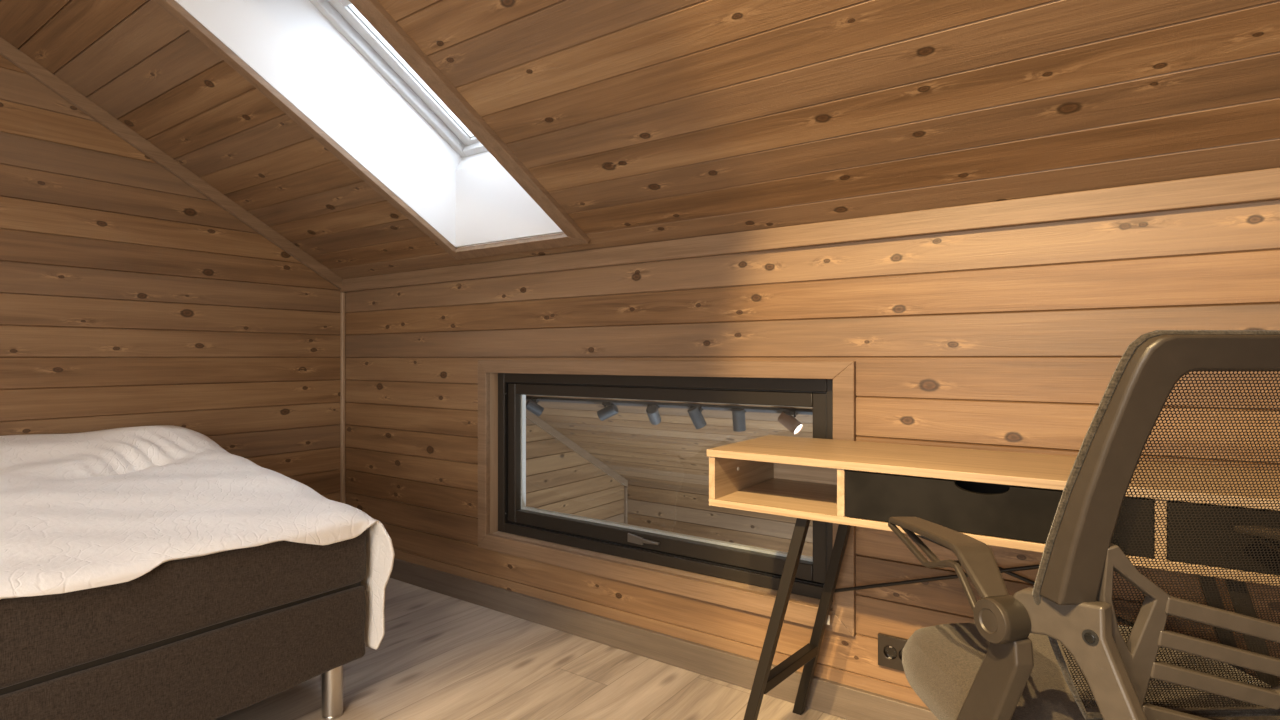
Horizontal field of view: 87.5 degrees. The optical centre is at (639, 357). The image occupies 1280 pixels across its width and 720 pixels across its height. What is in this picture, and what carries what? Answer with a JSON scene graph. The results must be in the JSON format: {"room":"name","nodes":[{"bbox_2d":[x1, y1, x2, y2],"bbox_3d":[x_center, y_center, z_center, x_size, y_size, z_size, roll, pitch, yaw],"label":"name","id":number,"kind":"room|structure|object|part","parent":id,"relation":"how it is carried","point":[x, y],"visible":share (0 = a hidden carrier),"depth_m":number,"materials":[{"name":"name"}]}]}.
{"room":"attic bedroom","nodes":[
{"label":"attic bedroom","id":0,"kind":"room"},
{"bbox_2d":[0,55,624,523],"bbox_3d":[-1.765,0.516,2.681,0.006,5.707,5.870,0,0,35],"label":"wall","id":1,"kind":"structure","parent":0,"point":[130,297],"depth_m":2.54,"materials":[{"name":"brown wood"}]},
{"bbox_2d":[0,37,627,486],"bbox_3d":[-1.768,-0.701,2.652,0.022,3.345,5.820,0,0,35],"label":"trim","id":2,"kind":"structure","parent":1,"relation":"attached to","point":[8,51],"depth_m":2.62,"materials":[{"name":"brown wood"}]},
{"bbox_2d":[214,578,845,719],"bbox_3d":[-0.264,1.030,0.233,5.500,0.120,3.780,0,0,35],"label":"floor","id":3,"kind":"structure","parent":0,"point":[439,656],"depth_m":2.00,"materials":[{"name":"laminate"}]},
{"bbox_2d":[0,530,365,719],"bbox_3d":[-1.840,0.702,1.388,1.257,0.537,2.018,0,0,35],"label":"bed","id":4,"kind":"object","parent":3,"relation":"on","point":[216,635],"visible":0.56,"depth_m":1.50,"materials":[{"name":"brown fabric"}]},
{"bbox_2d":[0,425,394,649],"bbox_3d":[-1.806,0.527,1.389,1.340,0.577,2.068,0,0,35],"label":"quilt","id":5,"kind":"object","parent":4,"relation":"on","point":[92,509],"visible":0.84,"depth_m":1.75,"materials":[{"name":"white fabric"}]},
{"bbox_3d":[-0.835,0.895,1.816,0.053,0.150,0.053,0,0,35],"label":"leg","id":6,"kind":"part","parent":4,"relation":"part of","materials":[{"name":"silver metal"}]},
{"bbox_2d":[707,435,1279,719],"bbox_3d":[0.747,0.594,1.411,1.178,0.752,0.365,0,0,35],"label":"desk","id":7,"kind":"object","parent":3,"relation":"on","point":[993,498],"visible":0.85,"depth_m":1.38,"materials":[{"name":"brown wood"}]},
{"bbox_3d":[0.273,0.285,1.741,0.016,0.101,0.361,0,0,35],"label":"upright panel","id":8,"kind":"part","parent":7,"relation":"part of","materials":[{"name":"brown wood"}]},
{"bbox_3d":[0.302,0.661,1.549,0.188,0.618,0.027,0,0,31],"label":"leg","id":9,"kind":"part","parent":7,"relation":"part of","materials":[{"name":"black metal"}]},
{"bbox_3d":[0.845,0.285,1.553,1.138,0.101,0.008,0,0,35],"label":"panel","id":10,"kind":"part","parent":7,"relation":"part of","materials":[{"name":"brown wood"}]},
{"bbox_3d":[0.486,0.661,1.766,0.031,0.618,0.199,0,0,-38],"label":"leg","id":11,"kind":"part","parent":7,"relation":"part of","materials":[{"name":"black metal"}]},
{"bbox_3d":[0.527,0.285,1.565,0.016,0.101,0.361,0,0,35],"label":"upright panel","id":12,"kind":"part","parent":7,"relation":"part of","materials":[{"name":"brown wood"}]},
{"bbox_3d":[0.748,0.344,1.413,1.170,0.016,0.362,0,0,35],"label":"panel","id":13,"kind":"part","parent":7,"relation":"part of","materials":[{"name":"brown wood"}]},
{"bbox_3d":[0.650,0.286,1.271,0.517,0.096,0.014,0,0,35],"label":"drawer","id":14,"kind":"part","parent":7,"relation":"part of","materials":[{"name":"black wood"}]},
{"bbox_3d":[0.968,0.285,1.260,0.016,0.101,0.361,0,0,35],"label":"upright panel","id":15,"kind":"part","parent":7,"relation":"part of","materials":[{"name":"brown wood"}]},
{"bbox_3d":[1.171,0.661,1.293,0.199,0.618,0.031,0,0,18],"label":"leg","id":16,"kind":"part","parent":7,"relation":"part of","materials":[{"name":"black metal"}]},
{"bbox_3d":[0.997,0.286,1.031,0.290,0.096,0.014,0,0,35],"label":"drawer","id":17,"kind":"part","parent":7,"relation":"part of","materials":[{"name":"black wood"}]},
{"bbox_3d":[1.033,0.661,1.044,0.188,0.618,0.027,0,0,38],"label":"leg","id":18,"kind":"part","parent":7,"relation":"part of","materials":[{"name":"black metal"}]},
{"bbox_2d":[888,330,1279,719],"bbox_3d":[0.689,0.471,0.946,0.580,0.998,0.658,0,0,-2],"label":"office chair","id":19,"kind":"object","parent":3,"relation":"on","point":[1056,648],"visible":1,"depth_m":0.73,"materials":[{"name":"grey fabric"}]},
{"bbox_3d":[0.419,0.292,0.951,0.026,0.054,0.270,0,0,-2],"label":"rail","id":20,"kind":"part","parent":19,"relation":"part of","materials":[{"name":"grey plastic"}]},
{"bbox_3d":[0.430,0.271,0.937,0.049,0.055,0.295,0,0,-2],"label":"armrest","id":21,"kind":"part","parent":19,"relation":"part of","materials":[{"name":"grey plastic"}]},
{"bbox_3d":[0.509,0.448,0.871,0.160,0.253,0.197,0,0,-2],"label":"arm post","id":22,"kind":"part","parent":19,"relation":"part of","materials":[{"name":"grey plastic"}]},
{"bbox_3d":[0.680,0.505,1.014,0.484,0.087,0.470,0,0,-2],"label":"seat","id":23,"kind":"part","parent":19,"relation":"part of","materials":[{"name":"brown fabric"}]},
{"bbox_3d":[0.691,0.124,0.707,0.473,0.294,0.123,0,0,-2],"label":"frame","id":24,"kind":"part","parent":19,"relation":"part of","materials":[{"name":"grey plastic"}]},
{"bbox_3d":[0.944,0.271,0.908,0.072,0.055,0.235,0,0,-2],"label":"armrest","id":25,"kind":"part","parent":19,"relation":"part of","materials":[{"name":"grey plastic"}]},
{"bbox_3d":[0.946,0.292,0.913,0.029,0.054,0.230,0,0,-2],"label":"rail","id":26,"kind":"part","parent":19,"relation":"part of","materials":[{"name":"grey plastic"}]},
{"bbox_2d":[0,0,1279,490],"bbox_3d":[0.393,-0.749,1.155,5.380,3.394,5.945,0,0,35],"label":"ceiling","id":27,"kind":"structure","parent":0,"point":[645,121],"depth_m":1.58,"materials":[{"name":"brown wood"}]},
{"bbox_2d":[175,0,563,247],"bbox_3d":[-0.808,-0.828,1.924,0.630,0.803,1.363,0,0,35],"label":"window","id":28,"kind":"structure","parent":27,"relation":"attached to","point":[324,57],"depth_m":2.28,"materials":[{"name":"white"}]},
{"bbox_3d":[-0.628,-0.996,2.181,0.630,0.466,0.736,0,0,35],"label":"frame","id":29,"kind":"part","parent":28,"relation":"part of","materials":[{"name":"grey paint"}]},
{"bbox_3d":[-0.619,-0.997,2.195,0.510,0.385,0.633,0,0,35],"label":"sash","id":30,"kind":"part","parent":28,"relation":"part of","materials":[{"name":"grey paint"}]},
{"bbox_2d":[154,0,589,259],"bbox_3d":[-0.823,-0.766,1.887,0.668,0.767,1.336,0,0,35],"label":"trim","id":31,"kind":"structure","parent":27,"relation":"attached to","point":[373,11],"depth_m":1.98,"materials":[{"name":"brown wood"}]},
{"bbox_2d":[526,396,812,414],"bbox_3d":[0.202,0.239,3.342,2.400,0.027,0.034,0,0,35],"label":"track","id":32,"kind":"object","parent":27,"relation":"attached to","point":[545,399],"visible":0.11,"depth_m":3.34,"materials":[{"name":"grey metal"}]},
{"bbox_2d":[526,398,543,416],"bbox_3d":[-0.618,0.290,3.905,0.115,0.106,0.063,0,0,-18],"label":"spotlight","id":33,"kind":"object","parent":32,"relation":"attached to","point":[532,406],"visible":0.92,"depth_m":3.88,"materials":[{"name":"black metal"}]},
{"bbox_2d":[597,402,617,420],"bbox_3d":[-0.173,0.288,3.592,0.115,0.103,0.060,0,0,17],"label":"spotlight","id":34,"kind":"object","parent":32,"relation":"attached to","point":[611,409],"visible":1,"depth_m":3.57,"materials":[{"name":"black metal"}]},
{"bbox_2d":[646,404,660,424],"bbox_3d":[0.070,0.291,3.424,0.064,0.109,0.114,0,0,20],"label":"spotlight","id":35,"kind":"object","parent":32,"relation":"attached to","point":[652,411],"visible":1,"depth_m":3.40,"materials":[{"name":"black metal"}]},
{"bbox_2d":[687,406,706,428],"bbox_3d":[0.279,0.291,3.277,0.098,0.115,0.063,0,0,-16],"label":"spotlight","id":36,"kind":"object","parent":32,"relation":"attached to","point":[694,412],"visible":1,"depth_m":3.25,"materials":[{"name":"black metal"}]},
{"bbox_2d":[732,408,745,431],"bbox_3d":[0.466,0.290,3.147,0.060,0.108,0.073,0,0,35],"label":"spotlight","id":37,"kind":"object","parent":32,"relation":"attached to","point":[738,414],"visible":1,"depth_m":3.12,"materials":[{"name":"black metal"}]},
{"bbox_2d":[778,411,802,434],"bbox_3d":[0.674,0.290,3.000,0.115,0.107,0.060,0,0,42],"label":"spotlight","id":38,"kind":"object","parent":32,"relation":"attached to","point":[786,419],"visible":1,"depth_m":2.98,"materials":[{"name":"black metal"}]},
{"bbox_2d":[628,480,812,556],"bbox_3d":[2.056,2.140,3.532,5.280,2.460,0.006,0,0,35],"label":"wall","id":39,"kind":"structure","parent":0,"point":[687,511],"depth_m":4.66,"materials":[{"name":"brown wood"}]},
{"bbox_2d":[624,487,627,523],"bbox_3d":[-0.107,2.170,5.029,0.020,2.400,0.020,0,0,35],"label":"trim","id":40,"kind":"structure","parent":39,"relation":"attached to","point":[625,488],"depth_m":5.02,"materials":[{"name":"brown wood"}]},
{"bbox_2d":[345,200,1279,707],"bbox_3d":[0.790,1.498,1.723,5.280,3.745,0.130,0,0,35],"label":"wall","id":41,"kind":"structure","parent":0,"point":[1013,338],"depth_m":1.77,"materials":[{"name":"brown wood"}]},
{"bbox_2d":[340,292,344,503],"bbox_3d":[-1.408,0.330,3.171,0.018,1.281,0.018,0,0,35],"label":"trim","id":42,"kind":"structure","parent":41,"relation":"attached to","point":[342,294],"depth_m":3.16,"materials":[{"name":"brown wood"}]},
{"bbox_2d":[390,558,938,719],"bbox_3d":[0.750,0.926,1.665,5.280,0.087,0.016,0,0,35],"label":"baseboard","id":43,"kind":"structure","parent":41,"relation":"attached to","point":[830,697],"depth_m":2.14,"materials":[{"name":"brown wood"}]},
{"bbox_2d":[478,360,855,636],"bbox_3d":[0.007,0.375,2.257,1.469,0.732,0.143,0,0,35],"label":"window","id":44,"kind":"structure","parent":41,"relation":"in","point":[733,575],"depth_m":2.19,"materials":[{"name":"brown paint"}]},
{"bbox_3d":[0.011,0.614,2.245,0.137,0.032,0.018,0,0,43],"label":"handle","id":45,"kind":"part","parent":44,"relation":"part of","materials":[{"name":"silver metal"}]},
{"bbox_3d":[0.020,0.371,2.285,1.280,0.542,0.056,0,0,35],"label":"sash","id":46,"kind":"part","parent":44,"relation":"part of","materials":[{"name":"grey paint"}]},
{"bbox_2d":[340,168,1279,291],"bbox_3d":[0.748,-0.341,1.663,5.280,0.060,0.022,0,0,35],"label":"trim","id":47,"kind":"structure","parent":41,"relation":"attached to","point":[1263,185],"depth_m":1.70,"materials":[{"name":"brown wood"}]},
{"bbox_2d":[878,633,907,670],"bbox_3d":[0.665,0.761,1.723,0.101,0.081,0.012,0,0,35],"label":"wall socket","id":48,"kind":"object","parent":41,"relation":"attached to","point":[890,647],"visible":0.68,"depth_m":1.73,"materials":[{"name":"black plastic"}]}
]}

